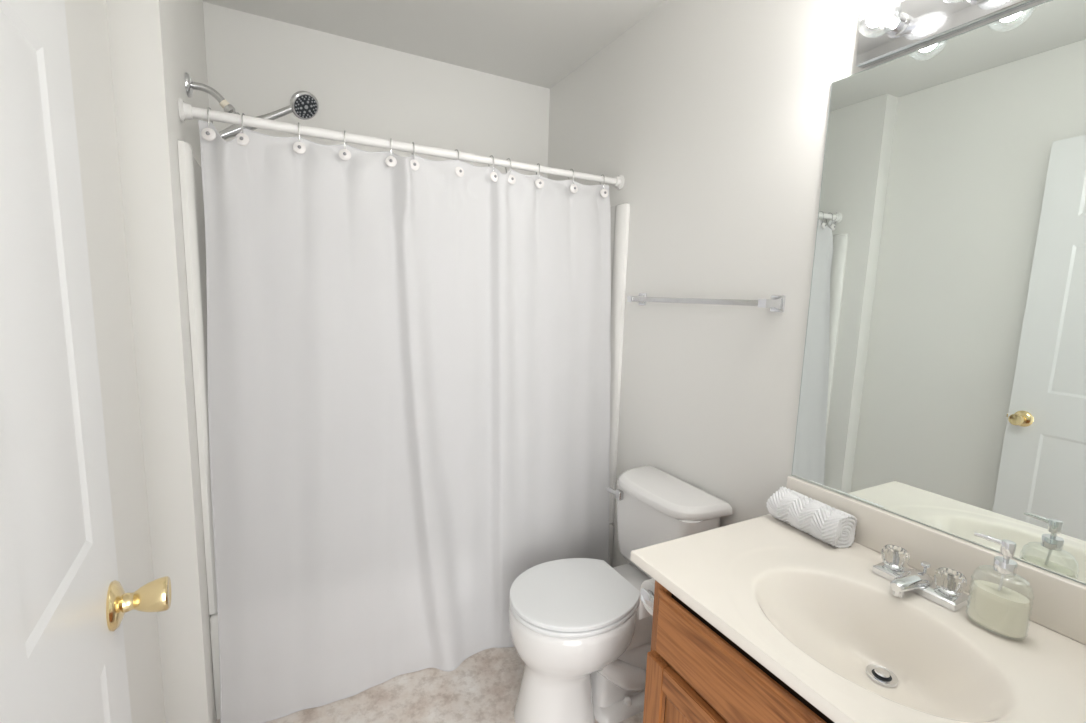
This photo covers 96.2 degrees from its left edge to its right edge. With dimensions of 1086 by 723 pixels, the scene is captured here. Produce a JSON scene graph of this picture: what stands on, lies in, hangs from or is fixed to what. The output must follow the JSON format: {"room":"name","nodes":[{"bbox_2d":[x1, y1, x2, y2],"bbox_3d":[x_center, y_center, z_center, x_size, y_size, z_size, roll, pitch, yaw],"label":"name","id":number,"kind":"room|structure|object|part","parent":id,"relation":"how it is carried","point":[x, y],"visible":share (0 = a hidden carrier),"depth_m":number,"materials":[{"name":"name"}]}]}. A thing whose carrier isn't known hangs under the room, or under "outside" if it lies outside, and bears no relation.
{"room":"bathroom","nodes":[
{"label":"bathroom","id":0,"kind":"room"},
{"bbox_2d":[64,0,215,722],"bbox_3d":[-0.867,-0.006,0.914,0.199,2.440,2.445,-2,9,-27],"label":"wall","id":1,"kind":"structure","parent":0,"point":[130,60],"depth_m":1.22,"materials":[{"name":"white paint"}]},
{"bbox_2d":[185,72,239,114],"bbox_3d":[-1.009,-0.800,1.516,0.156,0.148,0.068,-2,9,-27],"label":"shower arm","id":2,"kind":"object","parent":1,"relation":"attached to","point":[190,85],"visible":0.79,"depth_m":1.49,"materials":[{"name":"silver metal"}]},
{"bbox_2d":[178,98,623,189],"bbox_3d":[-0.345,-0.730,1.710,1.509,0.062,0.062,-2,9,-27],"label":"shower curtain rod","id":3,"kind":"object","parent":1,"relation":"attached to","point":[186,111],"visible":1,"depth_m":1.58,"materials":[{"name":"white metal"}]},
{"bbox_2d":[201,107,215,140],"bbox_3d":[-0.945,-0.675,1.390,0.034,0.098,0.055,2,8,0],"label":"curtain hook","id":4,"kind":"object","parent":3,"relation":"hanging from","point":[208,134],"visible":0.88,"depth_m":1.38,"materials":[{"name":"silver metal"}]},
{"bbox_2d":[236,113,248,145],"bbox_3d":[-0.882,-0.678,1.425,0.034,0.098,0.055,-4,10,-36],"label":"curtain hook","id":5,"kind":"object","parent":3,"relation":"hanging from","point":[242,139],"visible":0.92,"depth_m":1.41,"materials":[{"name":"white plastic"}]},
{"bbox_2d":[293,122,305,153],"bbox_3d":[-0.742,-0.684,1.496,0.034,0.098,0.055,1,8,-4],"label":"curtain hook","id":6,"kind":"object","parent":3,"relation":"hanging from","point":[298,147],"visible":0.98,"depth_m":1.48,"materials":[{"name":"white plastic"}]},
{"bbox_2d":[339,130,350,160],"bbox_3d":[-0.636,-0.688,1.552,0.035,0.098,0.055,-4,10,-38],"label":"curtain hook","id":7,"kind":"object","parent":3,"relation":"hanging from","point":[344,154],"visible":0.92,"depth_m":1.54,"materials":[{"name":"white plastic"}]},
{"bbox_2d":[385,138,396,166],"bbox_3d":[-0.510,-0.693,1.618,0.034,0.098,0.055,-4,9,-35],"label":"curtain hook","id":8,"kind":"object","parent":3,"relation":"hanging from","point":[390,161],"visible":1,"depth_m":1.61,"materials":[{"name":"white plastic"}]},
{"bbox_2d":[411,142,419,169],"bbox_3d":[-0.434,-0.696,1.655,0.034,0.098,0.055,1,8,-4],"label":"curtain hook","id":9,"kind":"object","parent":3,"relation":"hanging from","point":[415,165],"visible":0.89,"depth_m":1.64,"materials":[{"name":"white plastic"}]},
{"bbox_2d":[453,149,463,176],"bbox_3d":[-0.298,-0.702,1.728,0.034,0.098,0.055,-1,8,-19],"label":"curtain hook","id":10,"kind":"object","parent":3,"relation":"hanging from","point":[459,171],"visible":0.86,"depth_m":1.71,"materials":[{"name":"white plastic"}]},
{"bbox_2d":[488,155,497,181],"bbox_3d":[-0.190,-0.706,1.782,0.055,0.098,0.034,7,9,33],"label":"curtain hook","id":11,"kind":"object","parent":3,"relation":"hanging from","point":[493,175],"visible":0.87,"depth_m":1.77,"materials":[{"name":"white plastic"}]},
{"bbox_2d":[505,158,515,183],"bbox_3d":[-0.129,-0.708,1.813,0.055,0.098,0.034,7,9,34],"label":"curtain hook","id":12,"kind":"object","parent":3,"relation":"hanging from","point":[511,180],"visible":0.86,"depth_m":1.80,"materials":[{"name":"white plastic"}]},
{"bbox_2d":[535,163,543,187],"bbox_3d":[-0.012,-0.713,1.874,0.034,0.098,0.055,2,8,1],"label":"curtain hook","id":13,"kind":"object","parent":3,"relation":"hanging from","point":[539,183],"visible":0.91,"depth_m":1.86,"materials":[{"name":"white plastic"}]},
{"bbox_2d":[568,169,577,192],"bbox_3d":[0.121,-0.718,1.943,0.034,0.098,0.055,1,8,-8],"label":"curtain hook","id":14,"kind":"object","parent":3,"relation":"hanging from","point":[573,188],"visible":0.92,"depth_m":1.93,"materials":[{"name":"white plastic"}]},
{"bbox_2d":[600,174,607,197],"bbox_3d":[0.252,-0.723,2.010,0.034,0.098,0.055,2,8,-1],"label":"curtain hook","id":15,"kind":"object","parent":3,"relation":"hanging from","point":[604,193],"visible":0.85,"depth_m":1.99,"materials":[{"name":"white plastic"}]},
{"bbox_2d":[219,91,318,139],"bbox_3d":[-0.908,-0.537,1.616,0.319,0.689,0.124,-1,8,-21],"label":"shower","id":16,"kind":"object","parent":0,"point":[304,105],"visible":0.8,"depth_m":1.56,"materials":[{"name":"silver metal"}]},
{"bbox_3d":[-0.901,-0.761,1.545,0.215,0.141,0.036,-2,9,-27],"label":"handle","id":17,"kind":"part","parent":16,"relation":"part of","materials":[{"name":"silver metal"}]},
{"bbox_2d":[203,2,549,177],"bbox_3d":[-0.782,-0.202,2.378,1.710,2.440,0.100,-2,9,-27],"label":"wall","id":18,"kind":"structure","parent":0,"point":[257,63],"depth_m":2.18,"materials":[{"name":"white paint"}]},
{"bbox_2d":[198,120,610,722],"bbox_3d":[-0.339,0.208,1.742,1.446,1.823,0.203,-2,9,-27],"label":"shower curtain","id":19,"kind":"object","parent":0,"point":[409,370],"visible":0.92,"depth_m":1.66,"materials":[{"name":"white fabric"}]},
{"bbox_2d":[216,647,643,722],"bbox_3d":[-0.213,1.192,1.496,1.810,0.050,2.545,-2,9,-27],"label":"floor","id":20,"kind":"structure","parent":0,"point":[485,687],"depth_m":1.65,"materials":[{"name":"tile"}]},
{"bbox_2d":[210,523,613,719],"bbox_3d":[-0.527,0.882,2.187,1.510,0.361,0.754,-2,9,-27],"label":"bathtub","id":21,"kind":"object","parent":20,"relation":"on","point":[214,617],"visible":0.16,"depth_m":1.52,"materials":[{"name":"white ceramic"}]},
{"bbox_2d":[178,139,629,614],"bbox_3d":[-0.503,0.013,2.074,1.509,1.390,0.745,-2,9,-27],"label":"tub surround","id":22,"kind":"object","parent":21,"relation":"on","point":[190,171],"visible":0.15,"depth_m":1.47,"materials":[{"name":"white plastic"}]},
{"bbox_3d":[-1.159,0.040,1.728,0.026,1.390,0.734,-2,9,-27],"label":"panel","id":23,"kind":"part","parent":22,"relation":"part of","materials":[{"name":"white plastic"}]},
{"bbox_3d":[0.157,-0.013,2.409,0.026,1.390,0.734,-2,9,-27],"label":"panel","id":24,"kind":"part","parent":22,"relation":"part of","materials":[{"name":"white plastic"}]},
{"bbox_2d":[509,465,731,722],"bbox_3d":[0.208,0.798,1.646,0.673,0.717,0.416,-2,9,-27],"label":"toilet","id":25,"kind":"object","parent":20,"relation":"on","point":[581,640],"visible":0.89,"depth_m":1.55,"materials":[{"name":"white ceramic"}]},
{"bbox_3d":[0.097,0.964,1.613,0.433,0.389,0.372,-2,9,-27],"label":"bowl","id":26,"kind":"part","parent":25,"relation":"part of","materials":[{"name":"white ceramic"}]},
{"bbox_3d":[0.089,0.744,1.575,0.401,0.015,0.362,-2,9,-27],"label":"seat lid","id":27,"kind":"part","parent":25,"relation":"part of","materials":[{"name":"white plastic"}]},
{"bbox_3d":[0.089,0.763,1.578,0.400,0.017,0.360,-2,9,-27],"label":"seat","id":28,"kind":"part","parent":25,"relation":"part of","materials":[{"name":"white plastic"}]},
{"bbox_3d":[0.258,0.485,1.822,0.021,0.020,0.061,-2,9,-27],"label":"lever handle","id":29,"kind":"part","parent":25,"relation":"part of","materials":[{"name":"silver metal"}]},
{"bbox_3d":[0.280,0.490,1.791,0.022,0.036,0.030,-2,9,-27],"label":"flush lever","id":30,"kind":"part","parent":25,"relation":"part of","materials":[{"name":"silver metal"}]},
{"bbox_3d":[0.425,0.617,1.732,0.176,0.293,0.390,-2,9,-27],"label":"tank","id":31,"kind":"part","parent":25,"relation":"part of","materials":[{"name":"white ceramic"}]},
{"bbox_3d":[0.425,0.454,1.707,0.208,0.039,0.416,-2,9,-27],"label":"tank lid","id":32,"kind":"part","parent":25,"relation":"part of","materials":[{"name":"white ceramic"}]},
{"bbox_2d":[643,580,833,722],"bbox_3d":[0.636,0.886,0.985,0.548,0.746,0.701,-2,9,-27],"label":"vanity cabinet","id":33,"kind":"object","parent":20,"relation":"on","point":[695,673],"visible":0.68,"depth_m":0.98,"materials":[{"name":"brown wood"}]},
{"bbox_2d":[640,588,653,617],"bbox_3d":[0.323,0.576,1.211,0.176,0.052,0.066,-2,9,-27],"label":"toilet paper holder","id":34,"kind":"object","parent":33,"relation":"attached to","point":[647,597],"visible":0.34,"depth_m":1.18,"materials":[{"name":"white paper"}]},
{"bbox_2d":[639,578,654,619],"bbox_3d":[0.314,0.605,1.233,0.108,0.127,0.085,-2,9,-27],"label":"toilet paper roll","id":35,"kind":"object","parent":34,"relation":"on","point":[649,585],"visible":0.23,"depth_m":1.23,"materials":[{"name":"white paper"}]},
{"bbox_3d":[0.318,0.918,1.018,0.004,0.332,0.226,-2,9,-27],"label":"panel moulding","id":36,"kind":"part","parent":33,"relation":"part of","materials":[{"name":"brown wood"}]},
{"bbox_3d":[0.323,0.918,1.021,0.008,0.340,0.234,-2,9,-27],"label":"door panel","id":37,"kind":"part","parent":33,"relation":"part of","materials":[{"name":"brown wood"}]},
{"bbox_3d":[0.327,0.726,0.994,0.019,0.056,0.226,-2,9,-27],"label":"rail","id":38,"kind":"part","parent":33,"relation":"part of","materials":[{"name":"brown wood"}]},
{"bbox_3d":[0.424,0.712,0.848,0.018,0.045,0.625,-2,9,-27],"label":"frame rail","id":39,"kind":"part","parent":33,"relation":"part of","materials":[{"name":"brown wood"}]},
{"bbox_2d":[630,476,1085,722],"bbox_3d":[0.630,0.501,0.950,0.564,0.233,0.753,-2,9,-27],"label":"countertop","id":40,"kind":"structure","parent":33,"relation":"on","point":[815,614],"depth_m":0.96,"materials":[{"name":"stone"}]},
{"bbox_2d":[766,486,856,547],"bbox_3d":[0.697,0.400,1.271,0.093,0.085,0.202,-2,9,-25],"label":"rolled towel","id":41,"kind":"object","parent":40,"relation":"on","point":[835,527],"visible":1,"depth_m":1.23,"materials":[{"name":"white fabric"}]},
{"bbox_2d":[872,545,969,610],"bbox_3d":[0.774,0.450,1.019,0.128,0.060,0.155,-2,9,-27],"label":"faucet","id":42,"kind":"object","parent":40,"relation":"on","point":[947,587],"visible":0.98,"depth_m":1.00,"materials":[{"name":"silver metal"}]},
{"bbox_3d":[0.777,0.432,1.076,0.051,0.042,0.051,-2,9,-27],"label":"acrylic handle","id":43,"kind":"part","parent":42,"relation":"part of","materials":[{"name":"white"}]},
{"bbox_3d":[0.767,0.461,1.017,0.114,0.034,0.048,-2,9,-27],"label":"spout","id":44,"kind":"part","parent":42,"relation":"part of","materials":[{"name":"silver metal"}]},
{"bbox_3d":[0.816,0.445,1.040,0.018,0.034,0.018,-2,9,-27],"label":"lift rod","id":45,"kind":"part","parent":42,"relation":"part of","materials":[{"name":"silver metal"}]},
{"bbox_3d":[0.824,0.446,0.987,0.051,0.042,0.052,-2,9,-27],"label":"acrylic handle","id":46,"kind":"part","parent":42,"relation":"part of","materials":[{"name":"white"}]},
{"bbox_2d":[965,532,1034,640],"bbox_3d":[0.845,0.412,0.901,0.058,0.170,0.092,-3,9,-31],"label":"soap dispenser","id":47,"kind":"object","parent":40,"relation":"on","point":[1000,609],"visible":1,"depth_m":0.89,"materials":[{"name":"clear glass"}]},
{"bbox_2d":[203,0,666,88],"bbox_3d":[-0.138,-1.274,1.161,1.810,0.050,2.545,-2,9,-27],"label":"ceiling","id":48,"kind":"structure","parent":0,"point":[540,43],"depth_m":1.98,"materials":[{"name":"white paint"}]},
{"bbox_2d":[547,0,1084,584],"bbox_3d":[0.583,-0.071,1.721,0.100,2.440,2.545,-2,9,-27],"label":"wall","id":49,"kind":"structure","parent":0,"point":[712,115],"depth_m":1.61,"materials":[{"name":"white paint"}]},
{"bbox_2d":[627,293,784,311],"bbox_3d":[0.511,-0.207,1.666,0.070,0.048,0.656,-2,9,-27],"label":"towel bar","id":50,"kind":"object","parent":49,"relation":"attached to","point":[776,303],"visible":1,"depth_m":1.51,"materials":[{"name":"silver metal"}]},
{"bbox_3d":[0.367,-0.248,1.933,0.064,0.036,0.032,-2,9,-27],"label":"post","id":51,"kind":"part","parent":50,"relation":"part of","materials":[{"name":"silver metal"}]},
{"bbox_3d":[0.398,-0.249,1.949,0.006,0.048,0.044,-2,9,-27],"label":"plate","id":52,"kind":"part","parent":50,"relation":"part of","materials":[{"name":"silver metal"}]},
{"bbox_3d":[0.649,-0.166,1.396,0.064,0.036,0.032,-2,9,-27],"label":"post","id":53,"kind":"part","parent":50,"relation":"part of","materials":[{"name":"silver metal"}]},
{"bbox_3d":[0.679,-0.168,1.411,0.006,0.048,0.044,-2,9,-27],"label":"plate","id":54,"kind":"part","parent":50,"relation":"part of","materials":[{"name":"silver metal"}]},
{"bbox_2d":[786,476,1085,644],"bbox_3d":[0.874,0.426,1.065,0.021,0.101,0.752,-2,9,-27],"label":"backsplash","id":55,"kind":"structure","parent":49,"relation":"attached to","point":[1059,605],"depth_m":1.03,"materials":[{"name":"stone"}]},
{"bbox_2d":[792,0,1085,584],"bbox_3d":[0.898,-0.146,0.992,0.006,1.050,0.747,-2,9,-27],"label":"wall mirror","id":56,"kind":"object","parent":49,"relation":"attached to","point":[943,387],"visible":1,"depth_m":1.02,"materials":[{"name":"clear glass"}]},
{"bbox_2d":[856,0,1040,67],"bbox_3d":[0.855,-0.720,0.880,0.145,0.103,0.610,-2,9,-27],"label":"vanity light","id":57,"kind":"object","parent":49,"relation":"attached to","point":[886,32],"visible":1,"depth_m":1.05,"materials":[{"name":"silver metal"}]},
{"bbox_2d":[857,0,909,37],"bbox_3d":[0.743,-0.748,1.062,0.116,0.080,0.080,-2,9,-27],"label":"bulb","id":58,"kind":"object","parent":57,"relation":"attached to","point":[893,21],"depth_m":1.07,"materials":[{"name":"white glass"}]},
{"bbox_2d":[943,0,984,4],"bbox_3d":[0.812,-0.728,0.931,0.116,0.080,0.080,-2,9,-27],"label":"light fixture","id":59,"kind":"object","parent":57,"relation":"attached to","point":[952,2],"depth_m":0.96,"materials":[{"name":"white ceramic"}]},
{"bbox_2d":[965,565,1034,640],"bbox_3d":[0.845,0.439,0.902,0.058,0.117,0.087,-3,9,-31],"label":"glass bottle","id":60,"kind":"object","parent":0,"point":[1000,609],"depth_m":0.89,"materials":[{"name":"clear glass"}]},
{"bbox_3d":[0.382,0.121,0.264,1.610,2.440,0.120,-2,9,-27],"label":"wall","id":61,"kind":"structure","parent":0,"visible":0},
{"bbox_2d":[0,0,170,722],"bbox_3d":[-0.442,0.279,0.377,0.166,2.030,0.820,-3,9,-32],"label":"door","id":62,"kind":"structure","parent":61,"relation":"in","point":[64,603],"depth_m":0.52,"materials":[{"name":"white paint"}]},
{"bbox_3d":[-0.581,0.346,0.714,0.054,0.048,0.048,-3,9,-32],"label":"knob","id":63,"kind":"part","parent":62,"relation":"part of","materials":[{"name":"gold metal"}]}
]}

